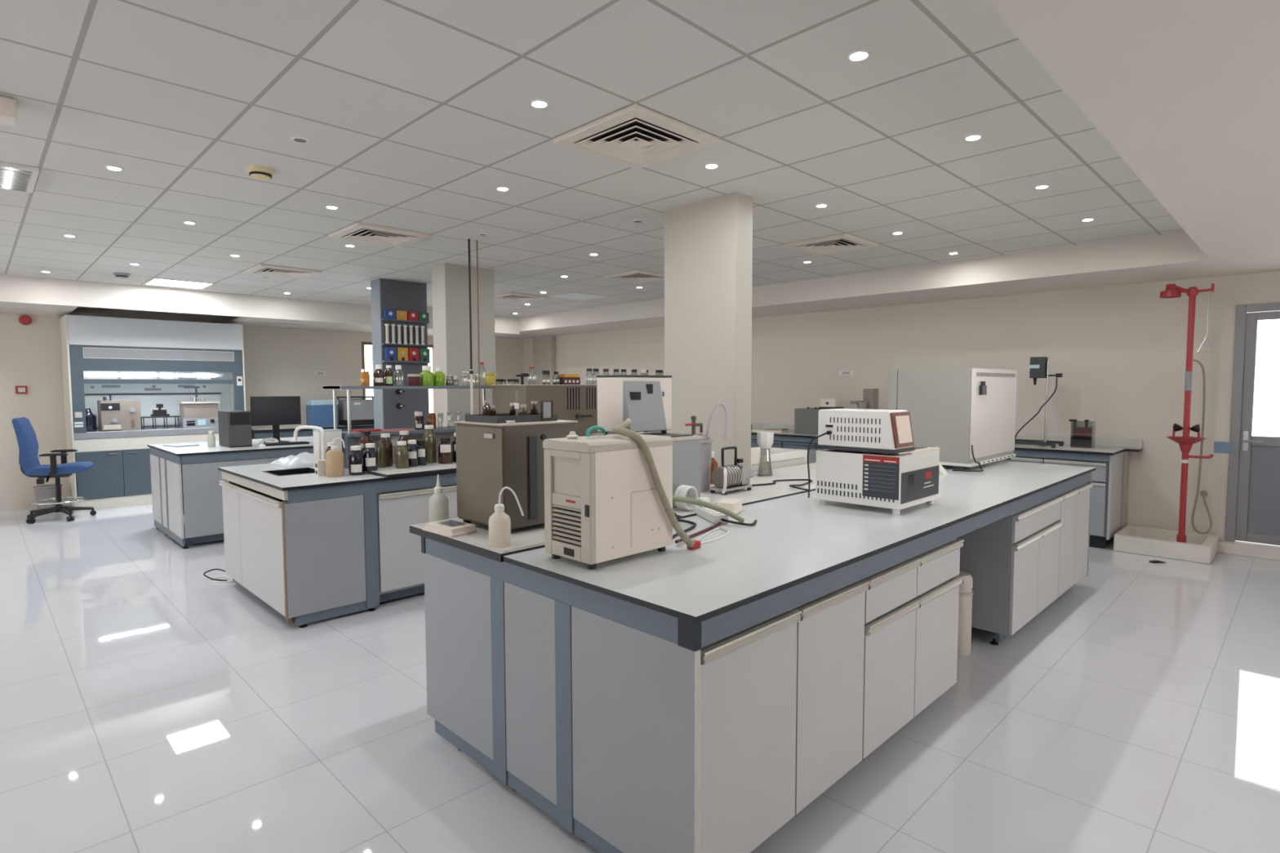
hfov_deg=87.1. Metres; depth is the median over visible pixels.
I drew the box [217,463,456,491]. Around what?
countertop
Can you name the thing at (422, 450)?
bottle
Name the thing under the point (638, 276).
ceiling vent
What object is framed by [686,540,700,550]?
plug
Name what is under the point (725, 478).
pump
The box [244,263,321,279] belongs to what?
ceiling vent
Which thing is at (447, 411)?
glass cylinder
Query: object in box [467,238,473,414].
pipe
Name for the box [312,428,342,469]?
carton
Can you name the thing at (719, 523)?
cable
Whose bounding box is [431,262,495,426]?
column
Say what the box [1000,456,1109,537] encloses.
base cabinet
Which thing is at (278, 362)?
wall
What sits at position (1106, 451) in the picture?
countertop
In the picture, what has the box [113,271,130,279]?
smoke detector
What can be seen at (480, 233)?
recessed light
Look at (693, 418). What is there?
tap
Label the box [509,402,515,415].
vial
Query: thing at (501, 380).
jar
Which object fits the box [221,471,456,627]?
lab bench
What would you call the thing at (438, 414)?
glass cylinder
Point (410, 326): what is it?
tube
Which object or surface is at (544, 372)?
bottle
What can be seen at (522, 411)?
vial
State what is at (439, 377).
bottle
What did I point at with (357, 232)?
ceiling vent
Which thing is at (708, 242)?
column
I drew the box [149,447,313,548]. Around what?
lab bench
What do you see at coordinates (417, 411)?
bottle
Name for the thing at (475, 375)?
glass cylinder
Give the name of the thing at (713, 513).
socket
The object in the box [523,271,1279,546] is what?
wall
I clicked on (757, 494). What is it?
countertop
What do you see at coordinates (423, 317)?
dispenser box
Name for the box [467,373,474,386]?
glass cylinder
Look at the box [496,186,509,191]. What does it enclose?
recessed light
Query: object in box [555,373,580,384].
box
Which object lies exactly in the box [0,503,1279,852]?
floor
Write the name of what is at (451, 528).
scale
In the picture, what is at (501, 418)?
tray
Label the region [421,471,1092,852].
lab bench
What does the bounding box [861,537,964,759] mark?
base cabinet
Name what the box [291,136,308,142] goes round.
recessed light
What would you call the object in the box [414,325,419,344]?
tube
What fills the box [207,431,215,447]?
bottle
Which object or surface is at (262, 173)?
smoke detector
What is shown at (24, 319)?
fire alarm
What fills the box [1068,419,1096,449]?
tank
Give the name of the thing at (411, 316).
dispenser box
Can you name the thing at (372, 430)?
sheets
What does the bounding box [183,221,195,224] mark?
recessed light
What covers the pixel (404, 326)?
tube
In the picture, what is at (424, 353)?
dispenser box
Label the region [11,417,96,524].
chair
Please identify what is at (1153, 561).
floor drain
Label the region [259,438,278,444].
pile
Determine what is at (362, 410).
furnace
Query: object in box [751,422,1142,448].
backsplash
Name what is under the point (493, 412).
vial
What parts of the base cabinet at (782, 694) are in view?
door, lip handle, door, lip handle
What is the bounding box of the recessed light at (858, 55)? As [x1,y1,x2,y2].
[847,49,870,61]
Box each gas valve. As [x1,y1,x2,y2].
[395,388,404,394]
[395,403,404,408]
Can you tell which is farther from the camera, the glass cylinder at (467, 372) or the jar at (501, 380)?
the jar at (501, 380)
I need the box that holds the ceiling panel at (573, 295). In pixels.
[547,292,608,300]
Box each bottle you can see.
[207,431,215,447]
[325,441,336,453]
[347,445,364,475]
[358,431,373,453]
[360,368,369,386]
[363,443,377,471]
[373,364,384,386]
[377,440,386,467]
[379,433,392,466]
[384,364,393,386]
[393,364,403,386]
[395,440,408,468]
[397,431,410,447]
[407,440,418,466]
[413,411,423,429]
[416,440,426,465]
[417,410,424,428]
[420,365,434,386]
[422,425,436,463]
[428,474,448,522]
[433,368,444,386]
[438,437,453,463]
[452,432,456,462]
[476,362,485,386]
[488,486,524,547]
[527,366,537,384]
[542,370,550,384]
[552,371,559,384]
[585,368,593,384]
[592,368,599,375]
[602,368,609,375]
[613,368,619,375]
[620,368,626,374]
[640,369,647,375]
[654,369,661,375]
[710,451,717,484]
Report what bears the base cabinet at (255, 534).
in the lab bench at (331, 532)
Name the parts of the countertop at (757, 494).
wire coil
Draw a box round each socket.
[314,371,325,375]
[711,511,724,514]
[839,370,853,375]
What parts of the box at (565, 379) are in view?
lid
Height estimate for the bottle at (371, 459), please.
0.195 m
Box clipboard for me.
[162,443,199,447]
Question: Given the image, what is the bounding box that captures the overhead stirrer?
[1014,356,1063,448]
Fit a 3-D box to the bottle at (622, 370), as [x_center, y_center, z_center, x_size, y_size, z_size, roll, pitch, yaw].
[-0.177,-0.535,7.339,0.080,0.178,0.079,-4,5,-45]
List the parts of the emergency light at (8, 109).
mounting plate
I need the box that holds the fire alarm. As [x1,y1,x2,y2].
[18,315,31,324]
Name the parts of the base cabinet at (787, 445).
lip handle, door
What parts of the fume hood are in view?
panel, post, door, door, panel, panel, inset panel, inset frame, sash rail, panel, post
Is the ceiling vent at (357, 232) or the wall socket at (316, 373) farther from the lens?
the wall socket at (316, 373)
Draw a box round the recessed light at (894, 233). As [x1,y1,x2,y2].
[892,231,902,234]
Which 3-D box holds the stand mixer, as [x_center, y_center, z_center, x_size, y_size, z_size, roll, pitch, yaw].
[2.755,-0.169,8.276,0.266,0.590,0.280,-4,5,-45]
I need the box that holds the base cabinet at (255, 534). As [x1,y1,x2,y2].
[218,480,291,623]
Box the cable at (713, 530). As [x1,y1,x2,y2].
[696,528,728,544]
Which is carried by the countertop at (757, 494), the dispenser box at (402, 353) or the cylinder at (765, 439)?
the cylinder at (765, 439)
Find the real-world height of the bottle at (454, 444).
0.235 m
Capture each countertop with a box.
[146,435,313,456]
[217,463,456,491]
[251,424,373,431]
[364,460,456,477]
[409,462,816,562]
[502,460,1096,623]
[751,428,1142,455]
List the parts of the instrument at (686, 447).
lid, tank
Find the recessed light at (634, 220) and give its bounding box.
[632,219,643,222]
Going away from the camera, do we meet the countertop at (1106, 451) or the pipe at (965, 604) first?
the pipe at (965, 604)
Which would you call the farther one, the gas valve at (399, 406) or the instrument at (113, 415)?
the instrument at (113, 415)
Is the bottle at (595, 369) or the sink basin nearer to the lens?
the sink basin
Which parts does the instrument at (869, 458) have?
plate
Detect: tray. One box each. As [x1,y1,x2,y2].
[464,413,557,423]
[1113,524,1219,564]
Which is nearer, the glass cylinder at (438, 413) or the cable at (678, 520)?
the cable at (678, 520)
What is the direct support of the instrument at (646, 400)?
on the instrument at (686, 447)
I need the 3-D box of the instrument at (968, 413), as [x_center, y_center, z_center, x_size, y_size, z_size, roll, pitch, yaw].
[2.524,-0.084,5.377,1.187,0.746,0.725,-4,5,-45]
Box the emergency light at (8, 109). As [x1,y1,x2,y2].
[0,94,17,126]
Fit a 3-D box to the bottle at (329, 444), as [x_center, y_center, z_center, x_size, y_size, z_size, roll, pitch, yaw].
[-2.281,0.226,4.988,0.090,0.220,0.089,-4,5,-45]
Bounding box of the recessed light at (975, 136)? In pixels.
[964,133,982,140]
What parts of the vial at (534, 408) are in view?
lid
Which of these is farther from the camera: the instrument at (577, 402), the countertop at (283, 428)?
the countertop at (283, 428)
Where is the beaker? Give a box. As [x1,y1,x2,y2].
[444,375,453,386]
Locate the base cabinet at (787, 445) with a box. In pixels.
[782,440,826,449]
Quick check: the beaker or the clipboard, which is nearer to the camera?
the beaker
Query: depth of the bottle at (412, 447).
5.10 m
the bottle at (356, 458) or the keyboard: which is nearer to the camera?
the bottle at (356, 458)
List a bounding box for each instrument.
[97,394,141,431]
[453,419,577,533]
[491,384,608,436]
[583,431,702,507]
[596,374,671,435]
[794,407,823,435]
[807,408,940,515]
[888,367,1017,471]
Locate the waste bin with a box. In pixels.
[32,484,62,509]
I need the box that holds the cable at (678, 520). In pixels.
[672,519,696,538]
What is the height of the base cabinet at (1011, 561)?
0.718 m
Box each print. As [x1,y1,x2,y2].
[864,458,896,489]
[923,481,933,488]
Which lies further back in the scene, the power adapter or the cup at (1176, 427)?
the cup at (1176, 427)
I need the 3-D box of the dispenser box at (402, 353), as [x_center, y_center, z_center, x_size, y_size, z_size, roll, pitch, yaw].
[-2.798,-0.851,7.920,0.125,0.150,0.052,-4,5,-45]
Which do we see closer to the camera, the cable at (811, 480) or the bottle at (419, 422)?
the cable at (811, 480)
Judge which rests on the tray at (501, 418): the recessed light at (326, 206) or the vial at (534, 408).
the vial at (534, 408)
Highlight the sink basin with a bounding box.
[262,467,315,502]
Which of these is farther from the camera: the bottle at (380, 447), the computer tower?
the computer tower
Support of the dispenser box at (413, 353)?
on the column at (385, 294)
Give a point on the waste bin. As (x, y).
(42, 491)
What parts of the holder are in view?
pane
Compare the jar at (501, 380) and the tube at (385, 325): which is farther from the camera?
the tube at (385, 325)
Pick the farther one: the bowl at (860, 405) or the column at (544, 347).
the column at (544, 347)
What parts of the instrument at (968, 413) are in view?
door, rail, plate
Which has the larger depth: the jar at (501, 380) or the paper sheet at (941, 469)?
the jar at (501, 380)
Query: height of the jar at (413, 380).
0.100 m
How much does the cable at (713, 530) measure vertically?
0.007 m
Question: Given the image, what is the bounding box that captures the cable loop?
[203,568,234,582]
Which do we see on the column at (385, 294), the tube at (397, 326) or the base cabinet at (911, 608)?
the tube at (397, 326)
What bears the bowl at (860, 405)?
on the stand mixer
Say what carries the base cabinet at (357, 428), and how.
on the floor
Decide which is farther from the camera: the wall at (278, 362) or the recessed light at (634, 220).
the wall at (278, 362)
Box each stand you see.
[140,415,180,429]
[514,390,519,415]
[515,373,528,384]
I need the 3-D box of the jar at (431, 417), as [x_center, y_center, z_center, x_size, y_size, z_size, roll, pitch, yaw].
[-1.778,-0.049,5.742,0.076,0.135,0.075,-4,5,-45]
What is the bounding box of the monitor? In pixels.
[249,395,301,443]
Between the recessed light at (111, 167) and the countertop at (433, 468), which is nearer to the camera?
the recessed light at (111, 167)
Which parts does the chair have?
backrest, lever, arm post, armrest, seat, armrest, arm post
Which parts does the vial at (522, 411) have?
lid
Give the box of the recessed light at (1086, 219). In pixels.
[1081,217,1093,221]
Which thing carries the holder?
on the tray at (501, 418)
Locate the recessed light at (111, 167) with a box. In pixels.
[105,165,123,170]
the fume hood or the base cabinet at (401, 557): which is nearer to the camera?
the base cabinet at (401, 557)
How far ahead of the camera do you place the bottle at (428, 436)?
5.33 m
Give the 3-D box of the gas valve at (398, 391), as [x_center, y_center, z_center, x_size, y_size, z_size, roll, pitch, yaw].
[-2.822,-0.412,7.914,0.100,0.070,0.066,-4,5,-45]
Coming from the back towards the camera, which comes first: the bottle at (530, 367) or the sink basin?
the bottle at (530, 367)
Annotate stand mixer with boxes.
[850,388,878,409]
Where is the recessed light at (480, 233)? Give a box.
[477,232,488,235]
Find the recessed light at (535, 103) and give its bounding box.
[530,99,548,107]
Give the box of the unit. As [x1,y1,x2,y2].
[177,386,219,428]
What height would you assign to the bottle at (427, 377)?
0.170 m
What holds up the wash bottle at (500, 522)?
on the mat
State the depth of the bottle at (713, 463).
4.24 m
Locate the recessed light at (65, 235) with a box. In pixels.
[62,234,75,237]
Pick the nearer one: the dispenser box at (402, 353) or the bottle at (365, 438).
the bottle at (365, 438)
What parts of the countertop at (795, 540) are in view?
power strip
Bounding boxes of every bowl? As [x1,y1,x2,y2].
[857,401,868,408]
[1166,435,1205,452]
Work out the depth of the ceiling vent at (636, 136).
3.36 m
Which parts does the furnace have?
frame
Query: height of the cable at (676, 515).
0.067 m
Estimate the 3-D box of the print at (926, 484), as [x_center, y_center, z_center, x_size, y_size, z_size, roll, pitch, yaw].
[1.486,0.298,3.466,0.130,0.026,0.001,-4,5,-45]
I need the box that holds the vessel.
[85,408,97,431]
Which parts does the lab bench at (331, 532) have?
panel, panel, post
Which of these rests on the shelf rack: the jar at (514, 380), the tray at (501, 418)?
the jar at (514, 380)
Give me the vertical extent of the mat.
0.004 m
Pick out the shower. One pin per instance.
(1185, 442)
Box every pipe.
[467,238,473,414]
[475,240,480,413]
[955,570,973,656]
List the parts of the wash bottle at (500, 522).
spout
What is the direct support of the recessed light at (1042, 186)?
in the ceiling
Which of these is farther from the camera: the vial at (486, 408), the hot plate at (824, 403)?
the hot plate at (824, 403)
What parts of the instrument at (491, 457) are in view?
door, rail, knob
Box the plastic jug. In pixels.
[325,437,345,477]
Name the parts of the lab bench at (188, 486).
panel, post, panel, post, panel, panel, panel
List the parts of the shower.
shower arm, post, push arm, pull rod, valve arm, push plate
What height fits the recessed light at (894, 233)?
0.006 m
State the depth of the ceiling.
3.37 m
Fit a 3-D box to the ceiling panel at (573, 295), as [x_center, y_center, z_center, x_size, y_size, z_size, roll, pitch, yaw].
[-0.854,-1.800,9.328,0.594,0.008,0.594,-4,5,-45]
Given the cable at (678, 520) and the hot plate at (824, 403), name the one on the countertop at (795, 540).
the cable at (678, 520)
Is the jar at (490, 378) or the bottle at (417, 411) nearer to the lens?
the bottle at (417, 411)
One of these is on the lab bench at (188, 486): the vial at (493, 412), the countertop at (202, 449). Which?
the countertop at (202, 449)
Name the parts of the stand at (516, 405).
rod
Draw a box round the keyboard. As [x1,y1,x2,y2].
[263,440,309,446]
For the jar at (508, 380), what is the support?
on the shelf rack
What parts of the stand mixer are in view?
arm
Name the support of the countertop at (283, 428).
on the base cabinet
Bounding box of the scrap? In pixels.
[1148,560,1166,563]
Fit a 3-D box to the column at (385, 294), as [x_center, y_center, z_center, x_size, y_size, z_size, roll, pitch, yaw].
[-2.850,-0.321,8.086,0.575,2.798,0.310,-4,5,-45]
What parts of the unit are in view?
stirrer arm, lid, panel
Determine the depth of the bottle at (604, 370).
7.13 m
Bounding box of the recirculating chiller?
[542,434,672,569]
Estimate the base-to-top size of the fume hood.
2.455 m
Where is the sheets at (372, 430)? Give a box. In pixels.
[351,428,414,433]
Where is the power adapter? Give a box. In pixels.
[714,497,742,514]
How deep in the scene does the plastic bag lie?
5.33 m
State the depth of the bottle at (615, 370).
7.24 m
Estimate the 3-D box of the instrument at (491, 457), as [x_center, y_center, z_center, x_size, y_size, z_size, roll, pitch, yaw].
[-0.556,0.206,3.034,0.408,0.461,0.395,-4,5,-45]
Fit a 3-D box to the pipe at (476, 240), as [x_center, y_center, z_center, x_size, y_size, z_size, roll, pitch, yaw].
[-1.387,-0.665,5.793,0.024,1.851,0.023,-4,5,-45]
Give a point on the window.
(362, 342)
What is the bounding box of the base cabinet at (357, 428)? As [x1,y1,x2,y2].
[346,426,374,431]
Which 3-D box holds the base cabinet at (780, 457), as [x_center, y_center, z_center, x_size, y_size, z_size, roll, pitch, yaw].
[0.887,0.717,5.301,0.860,1.035,0.466,-4,5,-45]
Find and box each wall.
[0,306,524,511]
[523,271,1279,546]
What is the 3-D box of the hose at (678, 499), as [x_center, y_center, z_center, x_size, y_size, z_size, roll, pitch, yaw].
[0.209,0.352,3.000,0.537,0.181,0.040,-1,3,-11]
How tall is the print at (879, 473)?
0.154 m
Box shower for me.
[1160,283,1232,542]
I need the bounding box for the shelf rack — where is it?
[322,385,661,468]
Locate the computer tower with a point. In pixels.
(234, 426)
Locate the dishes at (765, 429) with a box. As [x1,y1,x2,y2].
[751,427,789,432]
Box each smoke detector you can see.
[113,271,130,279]
[244,164,275,181]
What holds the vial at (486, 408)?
in the tray at (501, 418)
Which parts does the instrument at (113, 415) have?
drawer, knob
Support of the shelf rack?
on the countertop at (253, 473)
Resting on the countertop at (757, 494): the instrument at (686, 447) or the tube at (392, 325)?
the instrument at (686, 447)
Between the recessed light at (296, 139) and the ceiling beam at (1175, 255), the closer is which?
the recessed light at (296, 139)
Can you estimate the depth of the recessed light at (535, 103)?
2.97 m
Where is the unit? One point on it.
(193, 414)
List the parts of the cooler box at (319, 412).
lid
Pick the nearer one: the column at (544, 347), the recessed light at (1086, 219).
the recessed light at (1086, 219)
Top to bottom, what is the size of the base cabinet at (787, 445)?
0.710 m
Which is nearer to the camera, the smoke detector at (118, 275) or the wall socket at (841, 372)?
the smoke detector at (118, 275)
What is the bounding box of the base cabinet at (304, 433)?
[251,427,346,439]
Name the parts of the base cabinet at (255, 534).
lip handle, door, lip handle, door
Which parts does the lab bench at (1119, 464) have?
panel, panel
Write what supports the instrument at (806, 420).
on the countertop at (1106, 451)
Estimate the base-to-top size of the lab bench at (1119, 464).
0.899 m
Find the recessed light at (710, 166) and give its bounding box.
[704,163,718,168]
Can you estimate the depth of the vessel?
8.71 m
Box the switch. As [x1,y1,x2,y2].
[584,504,589,517]
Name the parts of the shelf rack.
post, post, socket plate, shelf, shelf, post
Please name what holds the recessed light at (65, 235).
in the ceiling
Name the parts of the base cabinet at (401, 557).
door, lip handle, lip handle, door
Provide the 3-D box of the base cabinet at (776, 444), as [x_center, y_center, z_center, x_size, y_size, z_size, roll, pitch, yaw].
[1.532,0.505,9.544,0.613,0.710,1.495,-4,5,-45]
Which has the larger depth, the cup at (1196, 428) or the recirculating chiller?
the cup at (1196, 428)
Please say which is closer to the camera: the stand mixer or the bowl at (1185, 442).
the bowl at (1185, 442)
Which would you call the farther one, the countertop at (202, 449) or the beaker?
the countertop at (202, 449)
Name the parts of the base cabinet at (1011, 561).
door, lip handle, drawer, lip handle, door, lip handle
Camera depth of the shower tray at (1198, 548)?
6.15 m
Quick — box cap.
[565,431,578,438]
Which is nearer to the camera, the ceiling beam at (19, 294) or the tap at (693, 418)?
the tap at (693, 418)
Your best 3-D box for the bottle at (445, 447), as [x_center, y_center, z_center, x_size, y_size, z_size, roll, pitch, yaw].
[-1.541,0.190,5.341,0.116,0.200,0.116,-4,5,-45]
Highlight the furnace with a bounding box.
[336,395,373,426]
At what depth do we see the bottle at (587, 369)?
7.00 m
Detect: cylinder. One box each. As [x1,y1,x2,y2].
[437,413,442,428]
[437,413,443,427]
[446,411,452,427]
[448,414,453,427]
[462,371,468,386]
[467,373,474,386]
[474,373,478,386]
[756,431,773,476]
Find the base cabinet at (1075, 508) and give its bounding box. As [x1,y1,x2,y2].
[1057,482,1093,597]
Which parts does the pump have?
motor, carry handle, plate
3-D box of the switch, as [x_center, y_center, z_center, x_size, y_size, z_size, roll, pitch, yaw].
[-0.179,0.286,2.277,0.004,0.040,0.020,-4,5,-45]
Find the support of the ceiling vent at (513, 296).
in the ceiling
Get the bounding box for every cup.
[1173,422,1182,431]
[1189,423,1200,432]
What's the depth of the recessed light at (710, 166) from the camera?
3.81 m
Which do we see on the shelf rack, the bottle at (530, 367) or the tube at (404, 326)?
the bottle at (530, 367)
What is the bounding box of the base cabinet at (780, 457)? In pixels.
[751,446,807,472]
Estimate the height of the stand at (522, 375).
0.118 m
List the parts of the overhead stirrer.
motor, frame, rod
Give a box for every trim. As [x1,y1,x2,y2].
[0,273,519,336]
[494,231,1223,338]
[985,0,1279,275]
[1217,539,1279,560]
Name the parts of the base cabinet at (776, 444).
lip handle, door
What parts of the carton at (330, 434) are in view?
lid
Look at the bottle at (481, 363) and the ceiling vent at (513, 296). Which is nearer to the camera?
the bottle at (481, 363)
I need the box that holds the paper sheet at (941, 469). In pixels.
[938,462,947,475]
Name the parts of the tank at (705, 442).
lid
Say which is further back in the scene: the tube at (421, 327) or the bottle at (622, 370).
the tube at (421, 327)
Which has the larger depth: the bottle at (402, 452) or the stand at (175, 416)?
the stand at (175, 416)
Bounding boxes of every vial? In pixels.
[482,400,490,416]
[489,405,496,416]
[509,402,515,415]
[519,404,527,415]
[529,400,537,414]
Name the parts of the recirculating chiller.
frame, casing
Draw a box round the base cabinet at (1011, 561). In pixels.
[956,495,1064,635]
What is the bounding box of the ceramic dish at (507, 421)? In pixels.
[506,420,515,423]
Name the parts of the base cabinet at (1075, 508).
door, lip handle, door, lip handle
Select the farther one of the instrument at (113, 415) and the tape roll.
the instrument at (113, 415)
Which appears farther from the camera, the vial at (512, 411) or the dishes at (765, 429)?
the dishes at (765, 429)
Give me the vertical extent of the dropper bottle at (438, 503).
0.223 m
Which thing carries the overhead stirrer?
on the countertop at (1106, 451)
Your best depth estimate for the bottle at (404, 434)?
5.24 m
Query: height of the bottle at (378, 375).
0.170 m
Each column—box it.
[370,278,430,429]
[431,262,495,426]
[533,335,555,384]
[664,191,752,477]
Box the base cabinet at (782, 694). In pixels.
[699,578,870,852]
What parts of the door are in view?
handle, panel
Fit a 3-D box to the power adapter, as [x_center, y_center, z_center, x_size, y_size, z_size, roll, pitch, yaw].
[0.437,0.397,3.313,0.100,0.062,0.140,1,4,25]
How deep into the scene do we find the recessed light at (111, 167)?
3.82 m
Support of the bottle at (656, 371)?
on the shelf rack
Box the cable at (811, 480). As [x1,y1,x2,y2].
[751,479,812,491]
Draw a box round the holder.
[540,400,553,419]
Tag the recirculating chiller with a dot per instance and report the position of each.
(602, 503)
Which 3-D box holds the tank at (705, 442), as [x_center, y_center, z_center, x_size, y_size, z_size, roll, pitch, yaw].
[0.315,0.155,3.996,0.243,0.445,0.244,-1,4,-15]
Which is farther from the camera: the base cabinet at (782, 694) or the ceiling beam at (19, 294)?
the ceiling beam at (19, 294)
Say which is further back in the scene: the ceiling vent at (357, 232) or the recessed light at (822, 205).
the ceiling vent at (357, 232)
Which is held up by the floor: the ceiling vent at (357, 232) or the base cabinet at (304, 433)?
the base cabinet at (304, 433)
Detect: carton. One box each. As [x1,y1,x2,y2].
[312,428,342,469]
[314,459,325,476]
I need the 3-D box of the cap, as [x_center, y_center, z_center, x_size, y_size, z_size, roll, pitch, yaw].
[-0.244,0.030,2.443,0.046,0.026,0.047,-4,5,-45]
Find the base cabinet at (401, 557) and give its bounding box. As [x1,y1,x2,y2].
[377,484,457,595]
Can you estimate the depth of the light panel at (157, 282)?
8.06 m
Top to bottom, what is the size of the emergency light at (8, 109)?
0.090 m
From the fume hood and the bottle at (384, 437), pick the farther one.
the fume hood
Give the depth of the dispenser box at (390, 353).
7.79 m
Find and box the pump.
[709,446,751,494]
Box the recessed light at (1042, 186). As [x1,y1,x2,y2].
[1034,184,1048,189]
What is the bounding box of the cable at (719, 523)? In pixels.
[675,521,721,543]
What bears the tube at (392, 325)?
on the column at (385, 294)
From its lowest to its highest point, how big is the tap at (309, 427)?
0.348 m
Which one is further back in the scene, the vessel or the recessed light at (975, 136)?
the vessel
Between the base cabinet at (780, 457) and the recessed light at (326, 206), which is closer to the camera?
the recessed light at (326, 206)
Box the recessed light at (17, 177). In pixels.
[0,161,39,192]
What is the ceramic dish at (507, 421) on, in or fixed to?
on the instrument at (491, 457)
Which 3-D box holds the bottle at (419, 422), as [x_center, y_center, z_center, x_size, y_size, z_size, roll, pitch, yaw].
[-1.856,-0.050,5.650,0.072,0.150,0.072,-4,5,-45]
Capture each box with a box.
[305,399,338,426]
[383,309,395,319]
[384,346,396,359]
[395,310,407,319]
[396,347,408,360]
[407,311,417,320]
[408,347,418,360]
[417,311,429,321]
[418,348,430,361]
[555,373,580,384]
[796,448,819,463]
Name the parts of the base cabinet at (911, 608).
door, drawer, lip handle, lip handle, door, drawer, lip handle, lip handle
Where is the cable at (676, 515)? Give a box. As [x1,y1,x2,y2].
[674,512,683,518]
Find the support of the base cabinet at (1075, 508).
in the lab bench at (582, 702)
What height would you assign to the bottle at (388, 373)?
0.168 m
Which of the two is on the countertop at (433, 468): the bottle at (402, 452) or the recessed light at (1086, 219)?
the bottle at (402, 452)
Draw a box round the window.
[361,341,435,413]
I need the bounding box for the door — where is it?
[1224,302,1279,546]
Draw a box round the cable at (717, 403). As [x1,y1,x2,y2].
[705,402,728,439]
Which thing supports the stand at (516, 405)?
on the tray at (501, 418)
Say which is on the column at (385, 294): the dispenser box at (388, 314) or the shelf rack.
the dispenser box at (388, 314)
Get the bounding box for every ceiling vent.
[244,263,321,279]
[328,222,430,247]
[494,292,547,302]
[553,103,719,168]
[602,269,664,283]
[783,233,878,255]
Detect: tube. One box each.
[384,324,389,343]
[391,324,395,343]
[396,324,401,343]
[403,324,407,344]
[408,325,413,344]
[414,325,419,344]
[420,326,425,345]
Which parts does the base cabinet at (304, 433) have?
door, door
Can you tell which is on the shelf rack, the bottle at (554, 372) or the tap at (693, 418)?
the bottle at (554, 372)
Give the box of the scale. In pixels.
[422,519,475,537]
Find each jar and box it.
[407,373,420,386]
[426,413,435,428]
[484,373,496,386]
[500,378,506,384]
[506,378,513,384]
[513,378,519,384]
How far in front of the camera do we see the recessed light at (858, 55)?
2.54 m
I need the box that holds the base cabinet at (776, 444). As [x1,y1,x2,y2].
[751,439,783,448]
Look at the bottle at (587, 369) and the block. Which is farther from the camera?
the block
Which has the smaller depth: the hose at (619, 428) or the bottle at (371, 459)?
the hose at (619, 428)
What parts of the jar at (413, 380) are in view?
lid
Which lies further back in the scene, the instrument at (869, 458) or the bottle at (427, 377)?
the bottle at (427, 377)
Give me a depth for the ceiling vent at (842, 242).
5.89 m
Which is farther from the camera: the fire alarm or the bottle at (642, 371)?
the fire alarm
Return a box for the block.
[150,404,169,416]
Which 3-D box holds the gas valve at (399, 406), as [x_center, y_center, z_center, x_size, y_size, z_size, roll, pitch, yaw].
[-2.821,-0.243,7.924,0.100,0.070,0.066,-4,5,-45]
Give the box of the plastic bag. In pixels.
[268,452,314,468]
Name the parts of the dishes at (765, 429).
dish, dish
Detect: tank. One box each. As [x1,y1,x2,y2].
[684,415,713,492]
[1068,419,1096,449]
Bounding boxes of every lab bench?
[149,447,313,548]
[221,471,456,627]
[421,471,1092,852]
[751,434,1129,548]
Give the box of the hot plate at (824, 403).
[817,398,844,408]
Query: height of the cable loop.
0.086 m
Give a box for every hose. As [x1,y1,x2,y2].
[612,417,694,547]
[672,495,744,522]
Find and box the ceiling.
[0,0,1185,317]
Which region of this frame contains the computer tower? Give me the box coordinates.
[217,410,252,447]
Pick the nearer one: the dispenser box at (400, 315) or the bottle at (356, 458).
the bottle at (356, 458)
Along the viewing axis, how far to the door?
6.11 m
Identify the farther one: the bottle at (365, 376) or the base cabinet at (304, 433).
the base cabinet at (304, 433)
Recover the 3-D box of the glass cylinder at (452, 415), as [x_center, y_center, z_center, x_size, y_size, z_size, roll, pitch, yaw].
[-1.672,-0.053,5.933,0.048,0.121,0.047,-4,5,-45]
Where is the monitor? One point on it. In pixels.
(275, 411)
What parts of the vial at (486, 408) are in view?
lid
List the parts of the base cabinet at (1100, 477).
drawer, lip handle, lip handle, drawer, door, lip handle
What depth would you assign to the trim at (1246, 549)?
6.07 m
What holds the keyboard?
on the countertop at (202, 449)
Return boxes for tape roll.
[585,426,605,437]
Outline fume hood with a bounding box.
[59,314,245,511]
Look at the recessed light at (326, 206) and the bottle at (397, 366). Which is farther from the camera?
the bottle at (397, 366)
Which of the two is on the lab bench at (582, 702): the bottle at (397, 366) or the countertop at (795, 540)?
the countertop at (795, 540)
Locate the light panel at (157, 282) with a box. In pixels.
[143,277,213,288]
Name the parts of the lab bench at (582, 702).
panel, post, panel, post, panel, edge trim, panel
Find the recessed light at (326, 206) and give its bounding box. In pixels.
[325,205,337,208]
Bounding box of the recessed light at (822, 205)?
[815,203,827,207]
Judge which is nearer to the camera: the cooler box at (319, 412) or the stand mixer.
the stand mixer
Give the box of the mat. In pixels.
[471,528,545,551]
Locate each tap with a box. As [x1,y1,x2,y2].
[293,425,325,460]
[684,415,702,434]
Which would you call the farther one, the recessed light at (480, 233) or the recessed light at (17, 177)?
the recessed light at (480, 233)

